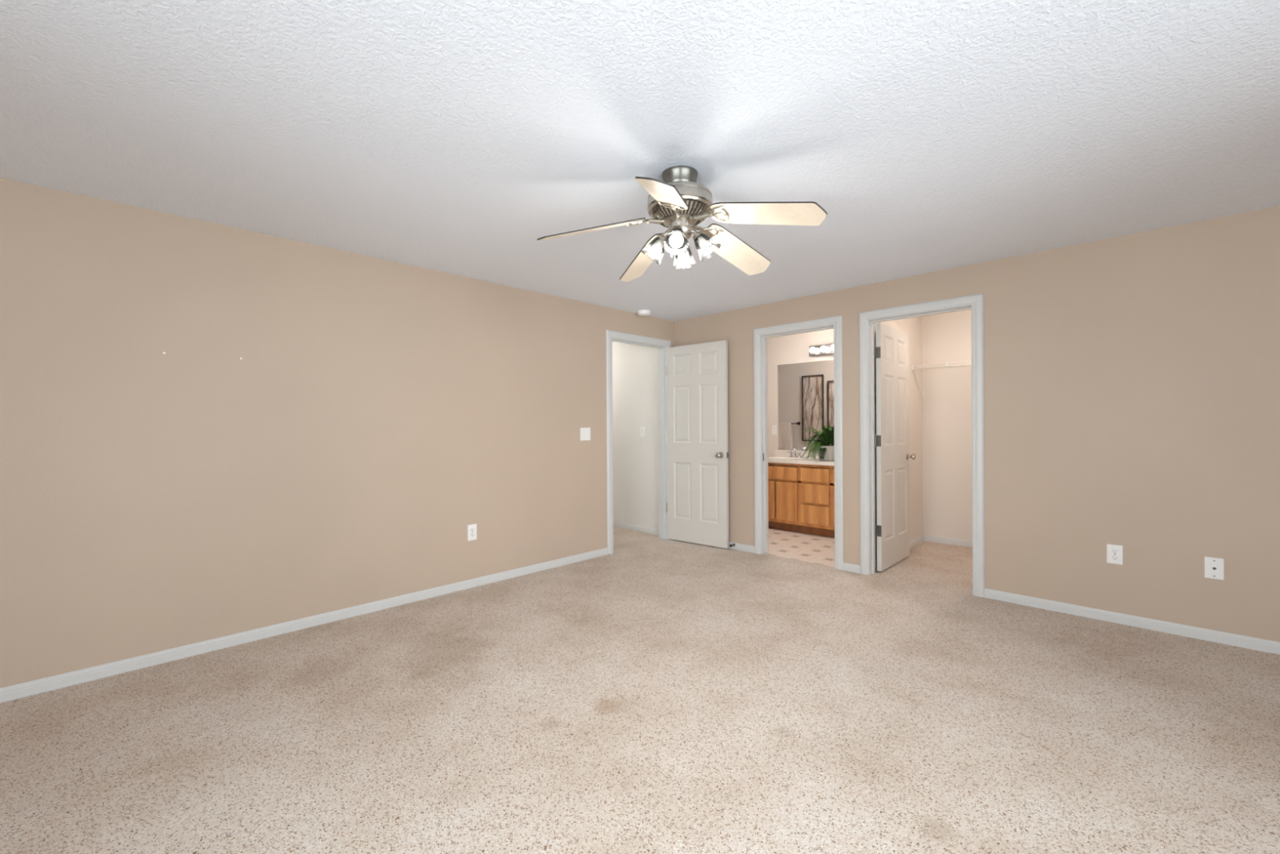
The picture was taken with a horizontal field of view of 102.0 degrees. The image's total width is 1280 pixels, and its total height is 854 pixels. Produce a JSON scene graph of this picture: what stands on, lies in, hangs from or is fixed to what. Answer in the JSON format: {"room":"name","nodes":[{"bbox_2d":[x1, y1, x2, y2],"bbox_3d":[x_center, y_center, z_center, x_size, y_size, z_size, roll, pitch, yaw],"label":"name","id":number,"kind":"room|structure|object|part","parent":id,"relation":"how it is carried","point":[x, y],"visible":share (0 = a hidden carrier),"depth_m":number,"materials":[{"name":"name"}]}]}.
{"room":"empty bedroom","nodes":[
{"label":"empty bedroom","id":0,"kind":"room"},
{"bbox_2d":[0,177,674,688],"bbox_3d":[-1.713,0.045,3.429,0.058,2.300,5.900,0,0,44],"label":"wall","id":1,"kind":"structure","parent":0,"point":[374,411],"depth_m":2.91,"materials":[{"name":"beige paint"}]},
{"bbox_2d":[0,547,608,702],"bbox_3d":[-2.022,1.168,3.060,0.012,0.061,4.927,0,0,44],"label":"baseboard","id":2,"kind":"structure","parent":1,"relation":"attached to","point":[69,678],"depth_m":2.90,"materials":[{"name":"white paint"}]},
{"bbox_2d":[467,523,476,541],"bbox_3d":[-1.248,0.783,3.853,0.009,0.118,0.072,0,0,44],"label":"wall outlet","id":3,"kind":"object","parent":1,"relation":"attached to","point":[472,529],"visible":1,"depth_m":3.85,"materials":[{"name":"white plastic"}]},
{"bbox_2d":[580,427,590,440],"bbox_3d":[-0.486,0.064,4.630,0.012,0.114,0.116,0,0,44],"label":"light switch","id":4,"kind":"object","parent":1,"relation":"attached to","point":[584,432],"visible":1,"depth_m":4.62,"materials":[{"name":"white plastic"}]},
{"bbox_2d":[605,329,671,554],"bbox_3d":[-0.031,0.137,5.184,0.151,2.087,0.914,0,0,44],"label":"door frame","id":5,"kind":"structure","parent":1,"relation":"attached to","point":[611,335],"depth_m":5.32,"materials":[{"name":"white paint"}]},
{"bbox_2d":[0,526,1279,853],"bbox_3d":[0.096,1.216,2.799,7.200,0.060,7.520,0,0,44],"label":"floor","id":6,"kind":"structure","parent":0,"point":[652,695],"depth_m":2.04,"materials":[{"name":"beige carpet"}]},
{"bbox_2d":[768,462,834,537],"bbox_3d":[2.066,0.784,5.735,1.573,0.765,0.564,0,0,44],"label":"vanity cabinet","id":7,"kind":"object","parent":6,"relation":"on","point":[801,498],"visible":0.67,"depth_m":5.66,"materials":[{"name":"brown wood"}]},
{"bbox_3d":[1.440,0.829,5.968,0.260,0.424,0.018,0,0,44],"label":"door","id":8,"kind":"part","parent":7,"relation":"part of","materials":[{"name":"brown wood"}]},
{"bbox_3d":[1.635,0.829,5.776,0.259,0.424,0.018,0,0,44],"label":"door","id":9,"kind":"part","parent":7,"relation":"part of","materials":[{"name":"brown wood"}]},
{"bbox_2d":[768,449,834,466],"bbox_3d":[2.059,0.385,5.730,1.573,0.207,0.574,0,0,44],"label":"countertop","id":10,"kind":"structure","parent":7,"relation":"on","point":[780,455],"depth_m":5.88,"materials":[{"name":"white stone"}]},
{"bbox_2d":[786,447,802,457],"bbox_3d":[1.849,0.303,6.194,0.155,0.118,0.154,0,0,-2],"label":"faucet","id":11,"kind":"object","parent":10,"relation":"on","point":[792,448],"visible":0.97,"depth_m":6.18,"materials":[{"name":"silver metal"}]},
{"bbox_3d":[1.822,0.299,6.165,0.036,0.109,0.130,0,0,44],"label":"spout","id":12,"kind":"part","parent":11,"relation":"part of","materials":[{"name":"silver metal"}]},
{"bbox_2d":[800,426,834,460],"bbox_3d":[2.044,0.175,5.683,0.585,0.377,0.552,0,0,44],"label":"potted fern","id":13,"kind":"object","parent":10,"relation":"on","point":[825,451],"visible":0.72,"depth_m":5.61,"materials":[{"name":"green plant"}]},
{"bbox_2d":[817,444,834,460],"bbox_3d":[2.084,0.283,5.687,0.277,0.160,0.277,0,0,44],"label":"pot","id":14,"kind":"object","parent":13,"relation":"attached to","point":[827,451],"depth_m":5.58,"materials":[{"name":"grey ceramic"}]},
{"bbox_3d":[1.873,0.940,5.544,0.319,0.199,0.018,0,0,44],"label":"drawer","id":15,"kind":"part","parent":7,"relation":"part of","materials":[{"name":"brown wood"}]},
{"bbox_3d":[1.871,0.715,5.543,0.319,0.201,0.018,0,0,44],"label":"drawer","id":16,"kind":"part","parent":7,"relation":"part of","materials":[{"name":"brown wood"}]},
{"bbox_3d":[1.870,0.515,5.543,0.319,0.145,0.018,0,0,44],"label":"drawer","id":17,"kind":"part","parent":7,"relation":"part of","materials":[{"name":"brown wood"}]},
{"bbox_3d":[2.110,0.827,5.310,0.263,0.424,0.018,0,0,44],"label":"door","id":18,"kind":"part","parent":7,"relation":"part of","materials":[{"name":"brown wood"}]},
{"bbox_2d":[0,0,1279,321],"bbox_3d":[0.171,-1.161,1.610,5.415,0.100,5.958,0,0,44],"label":"ceiling","id":19,"kind":"structure","parent":0,"point":[449,136],"depth_m":1.89,"materials":[{"name":"white paint"}]},
{"bbox_2d":[637,310,650,315],"bbox_3d":[0.039,-1.100,5.013,0.132,0.040,0.132,0,0,44],"label":"smoke detector","id":20,"kind":"object","parent":19,"relation":"attached to","point":[641,313],"visible":1,"depth_m":4.97,"materials":[{"name":"white plastic"}]},
{"bbox_2d":[537,165,827,281],"bbox_3d":[0.216,-0.920,2.303,1.180,0.387,1.157,0,0,44],"label":"ceiling fan","id":21,"kind":"object","parent":19,"relation":"hanging from","point":[678,203],"visible":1,"depth_m":2.21,"materials":[{"name":"beige wood"}]},
{"bbox_3d":[-0.204,-0.859,2.250,0.364,0.129,0.393,0,0,44],"label":"blade","id":22,"kind":"part","parent":21,"relation":"part of","materials":[{"name":"beige wood"}]},
{"bbox_3d":[-0.211,-0.855,2.250,0.462,0.124,0.131,0,0,-5],"label":"blade","id":23,"kind":"part","parent":21,"relation":"part of","materials":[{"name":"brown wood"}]},
{"bbox_3d":[0.024,-0.859,2.642,0.133,0.134,0.465,0,0,-23],"label":"blade","id":24,"kind":"part","parent":21,"relation":"part of","materials":[{"name":"beige wood"}]},
{"bbox_3d":[0.026,-0.855,2.642,0.130,0.129,0.462,0,0,-23],"label":"blade","id":25,"kind":"part","parent":21,"relation":"part of","materials":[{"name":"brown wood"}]},
{"bbox_3d":[0.053,-0.784,2.307,0.114,0.121,0.105,0,0,44],"label":"lamp shade","id":26,"kind":"part","parent":21,"relation":"part of","materials":[{"name":"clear glass"}]},
{"bbox_3d":[0.062,-0.775,2.309,0.053,0.045,0.055,0,0,44],"label":"bulb","id":27,"kind":"part","parent":21,"relation":"part of","materials":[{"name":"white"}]},
{"bbox_3d":[0.069,-0.797,2.306,0.059,0.064,0.056,0,0,44],"label":"bulb","id":28,"kind":"part","parent":21,"relation":"part of","materials":[{"name":"white glass"}]},
{"bbox_3d":[0.089,-0.854,1.905,0.130,0.129,0.462,0,0,13],"label":"blade","id":29,"kind":"part","parent":21,"relation":"part of","materials":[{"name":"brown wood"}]},
{"bbox_3d":[0.090,-0.857,1.904,0.133,0.134,0.465,0,0,13],"label":"blade","id":30,"kind":"part","parent":21,"relation":"part of","materials":[{"name":"beige wood"}]},
{"bbox_3d":[0.101,-0.838,2.298,0.056,0.057,0.050,0,0,44],"label":"light arm","id":31,"kind":"part","parent":21,"relation":"part of","materials":[{"name":"silver metal"}]},
{"bbox_3d":[0.155,-0.785,2.160,0.105,0.121,0.114,0,0,44],"label":"lamp shade","id":32,"kind":"part","parent":21,"relation":"part of","materials":[{"name":"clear glass"}]},
{"bbox_3d":[0.152,-0.776,2.169,0.055,0.045,0.053,0,0,44],"label":"bulb","id":33,"kind":"part","parent":21,"relation":"part of","materials":[{"name":"white glass"}]},
{"bbox_3d":[0.176,-0.928,2.283,0.256,0.041,0.256,0,0,44],"label":"lamp shade","id":34,"kind":"part","parent":21,"relation":"part of","materials":[{"name":"silver metal"}]},
{"bbox_3d":[0.199,-0.798,2.392,0.056,0.064,0.059,0,0,44],"label":"bulb","id":35,"kind":"part","parent":21,"relation":"part of","materials":[{"name":"white glass"}]},
{"bbox_3d":[0.203,-0.777,2.399,0.055,0.045,0.053,0,0,44],"label":"bulb","id":36,"kind":"part","parent":21,"relation":"part of","materials":[{"name":"white glass"}]},
{"bbox_3d":[0.200,-0.786,2.408,0.105,0.121,0.114,0,0,44],"label":"lamp shade","id":37,"kind":"part","parent":21,"relation":"part of","materials":[{"name":"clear glass"}]},
{"bbox_3d":[0.253,-0.839,2.269,0.056,0.057,0.050,0,0,44],"label":"light arm","id":38,"kind":"part","parent":21,"relation":"part of","materials":[{"name":"silver metal"}]},
{"bbox_3d":[0.285,-0.798,2.262,0.059,0.064,0.056,0,0,44],"label":"bulb","id":39,"kind":"part","parent":21,"relation":"part of","materials":[{"name":"white glass"}]},
{"bbox_3d":[0.301,-0.786,2.261,0.114,0.121,0.105,0,0,44],"label":"lamp shade","id":40,"kind":"part","parent":21,"relation":"part of","materials":[{"name":"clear glass"}]},
{"bbox_3d":[0.292,-0.777,2.258,0.053,0.045,0.055,0,0,44],"label":"bulb","id":41,"kind":"part","parent":21,"relation":"part of","materials":[{"name":"white glass"}]},
{"bbox_3d":[0.470,-0.861,2.539,0.465,0.134,0.133,0,0,-41],"label":"blade","id":42,"kind":"part","parent":21,"relation":"part of","materials":[{"name":"beige wood"}]},
{"bbox_3d":[0.471,-0.858,2.538,0.462,0.129,0.130,0,0,-41],"label":"blade","id":43,"kind":"part","parent":21,"relation":"part of","materials":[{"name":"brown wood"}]},
{"bbox_3d":[0.510,-0.857,2.083,0.462,0.129,0.130,0,0,31],"label":"blade","id":44,"kind":"part","parent":21,"relation":"part of","materials":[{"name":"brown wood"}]},
{"bbox_3d":[0.511,-0.860,2.083,0.465,0.134,0.133,0,0,31],"label":"blade","id":45,"kind":"part","parent":21,"relation":"part of","materials":[{"name":"beige wood"}]},
{"bbox_2d":[767,309,972,540],"bbox_3d":[2.381,0.014,5.884,5.050,2.300,0.100,0,0,44],"label":"wall","id":46,"kind":"structure","parent":0,"point":[947,437],"depth_m":5.18,"materials":[{"name":"beige paint"}]},
{"bbox_2d":[772,425,777,434],"bbox_3d":[1.686,0.036,6.491,0.070,0.116,0.008,0,0,44],"label":"wall outlet","id":47,"kind":"object","parent":46,"relation":"attached to","point":[774,427],"visible":1,"depth_m":6.49,"materials":[{"name":"white plastic"}]},
{"bbox_2d":[774,449,818,457],"bbox_3d":[2.252,0.321,5.927,1.573,0.083,0.021,0,0,44],"label":"backsplash","id":48,"kind":"structure","parent":46,"relation":"attached to","point":[777,452],"depth_m":6.33,"materials":[{"name":"white stone"}]},
{"bbox_2d":[777,360,834,450],"bbox_3d":[2.266,-0.248,5.920,1.525,1.050,0.006,0,0,44],"label":"mirror","id":49,"kind":"object","parent":46,"relation":"attached to","point":[806,390],"visible":0.36,"depth_m":6.22,"materials":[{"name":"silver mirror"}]},
{"bbox_2d":[808,343,833,356],"bbox_3d":[2.219,-0.895,5.872,0.670,0.120,0.133,0,0,44],"label":"vanity light","id":50,"kind":"object","parent":46,"relation":"attached to","point":[822,349],"visible":0.46,"depth_m":6.00,"materials":[{"name":"white glass"}]},
{"bbox_2d":[809,346,817,353],"bbox_3d":[2.018,-0.894,6.038,0.071,0.071,0.088,0,0,44],"label":"bulb","id":51,"kind":"object","parent":50,"relation":"attached to","point":[812,349],"depth_m":6.02,"materials":[{"name":"white glass"}]},
{"bbox_2d":[820,346,827,351],"bbox_3d":[2.111,-0.895,5.947,0.071,0.071,0.088,0,0,44],"label":"bulb","id":52,"kind":"object","parent":50,"relation":"attached to","point":[823,348],"depth_m":5.92,"materials":[{"name":"white glass"}]},
{"bbox_2d":[911,360,971,397],"bbox_3d":[3.361,-0.458,4.606,1.651,0.315,0.347,0,0,44],"label":"wire shelf","id":53,"kind":"object","parent":46,"relation":"attached to","point":[947,363],"visible":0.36,"depth_m":5.00,"materials":[{"name":"white metal"}]},
{"bbox_2d":[923,534,972,546],"bbox_3d":[3.490,1.130,4.728,1.655,0.061,0.012,0,0,44],"label":"baseboard","id":54,"kind":"structure","parent":46,"relation":"attached to","point":[926,537],"depth_m":5.14,"materials":[{"name":"white paint"}]},
{"bbox_2d":[874,316,923,557],"bbox_3d":[2.332,0.017,4.809,0.105,2.300,1.505,0,0,44],"label":"wall","id":55,"kind":"structure","parent":0,"point":[912,326],"depth_m":5.14,"materials":[{"name":"beige paint"}]},
{"bbox_2d":[875,534,924,565],"bbox_3d":[2.380,1.136,4.771,0.012,0.061,1.505,0,0,44],"label":"baseboard","id":56,"kind":"structure","parent":55,"relation":"attached to","point":[917,540],"depth_m":5.12,"materials":[{"name":"white paint"}]},
{"bbox_2d":[612,205,1279,641],"bbox_3d":[1.620,0.023,4.358,7.200,2.300,0.135,0,0,44],"label":"wall","id":57,"kind":"structure","parent":0,"point":[1131,382],"depth_m":3.12,"materials":[{"name":"beige paint"}]},
{"bbox_2d":[613,520,658,534],"bbox_3d":[-0.357,1.149,6.204,1.785,0.061,0.012,0,0,44],"label":"baseboard","id":58,"kind":"structure","parent":57,"relation":"attached to","point":[636,527],"depth_m":5.89,"materials":[{"name":"white paint"}]},
{"bbox_2d":[640,426,644,436],"bbox_3d":[0.023,0.054,5.817,0.072,0.116,0.018,0,0,44],"label":"light switch","id":59,"kind":"object","parent":57,"relation":"attached to","point":[642,428],"visible":1,"depth_m":5.81,"materials":[{"name":"white plastic"}]},
{"bbox_2d":[665,340,728,548],"bbox_3d":[0.565,0.168,5.200,0.732,1.993,0.172,0,0,40],"label":"door","id":60,"kind":"structure","parent":57,"relation":"in","point":[697,374],"depth_m":5.16,"materials":[{"name":"white paint"}]},
{"bbox_3d":[0.757,0.271,4.970,0.062,0.062,0.068,0,0,40],"label":"knob","id":61,"kind":"part","parent":60,"relation":"part of","materials":[{"name":"silver metal"}]},
{"bbox_2d":[728,541,755,552],"bbox_3d":[0.725,1.145,5.171,0.977,0.061,0.012,0,0,44],"label":"baseboard","id":62,"kind":"structure","parent":57,"relation":"attached to","point":[738,546],"depth_m":4.92,"materials":[{"name":"white paint"}]},
{"bbox_2d":[753,315,843,569],"bbox_3d":[1.407,0.130,4.582,0.834,2.087,0.151,0,0,44],"label":"door frame","id":63,"kind":"structure","parent":57,"relation":"attached to","point":[761,335],"depth_m":4.78,"materials":[{"name":"white paint"}]},
{"bbox_2d":[842,562,860,573],"bbox_3d":[1.716,1.142,4.199,0.151,0.061,0.012,0,0,44],"label":"baseboard","id":64,"kind":"structure","parent":57,"relation":"attached to","point":[846,566],"depth_m":4.20,"materials":[{"name":"white paint"}]},
{"bbox_2d":[858,293,985,597],"bbox_3d":[2.106,0.127,3.896,0.844,2.087,0.151,0,0,44],"label":"door frame","id":65,"kind":"structure","parent":57,"relation":"attached to","point":[867,320],"depth_m":3.85,"materials":[{"name":"white paint"}]},
{"bbox_2d":[874,323,915,571],"bbox_3d":[2.166,0.161,4.419,0.172,1.993,0.726,0,0,44],"label":"door","id":66,"kind":"structure","parent":65,"relation":"attached to","point":[892,530],"depth_m":4.37,"materials":[{"name":"white paint"}]},
{"bbox_3d":[2.407,0.262,4.593,0.068,0.062,0.062,0,0,44],"label":"knob","id":67,"kind":"part","parent":66,"relation":"part of","materials":[{"name":"silver metal"}]},
{"bbox_2d":[1106,543,1123,564],"bbox_3d":[2.839,0.762,3.096,0.071,0.114,0.009,0,0,44],"label":"wall outlet","id":68,"kind":"object","parent":57,"relation":"attached to","point":[1114,553],"visible":1,"depth_m":3.09,"materials":[{"name":"white plastic"}]},
{"bbox_2d":[1111,555,1118,559],"bbox_3d":[2.837,0.781,3.094,0.033,0.028,0.003,0,0,44],"label":"receptacle","id":69,"kind":"object","parent":68,"relation":"attached to","point":[1113,557],"depth_m":3.09,"materials":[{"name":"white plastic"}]},
{"bbox_2d":[1111,548,1118,553],"bbox_3d":[2.837,0.742,3.094,0.033,0.028,0.003,0,0,44],"label":"receptacle","id":70,"kind":"object","parent":68,"relation":"attached to","point":[1113,550],"depth_m":3.09,"materials":[{"name":"white plastic"}]},
{"bbox_2d":[983,588,1279,654],"bbox_3d":[3.263,1.137,2.681,2.512,0.061,0.012,0,0,44],"label":"baseboard","id":71,"kind":"structure","parent":57,"relation":"attached to","point":[1246,642],"depth_m":3.01,"materials":[{"name":"white paint"}]},
{"bbox_2d":[1204,556,1224,579],"bbox_3d":[3.122,0.769,2.814,0.072,0.115,0.016,0,0,44],"label":"outlet","id":72,"kind":"object","parent":57,"relation":"attached to","point":[1214,566],"visible":1,"depth_m":2.81,"materials":[{"name":"white plastic"}]}
]}

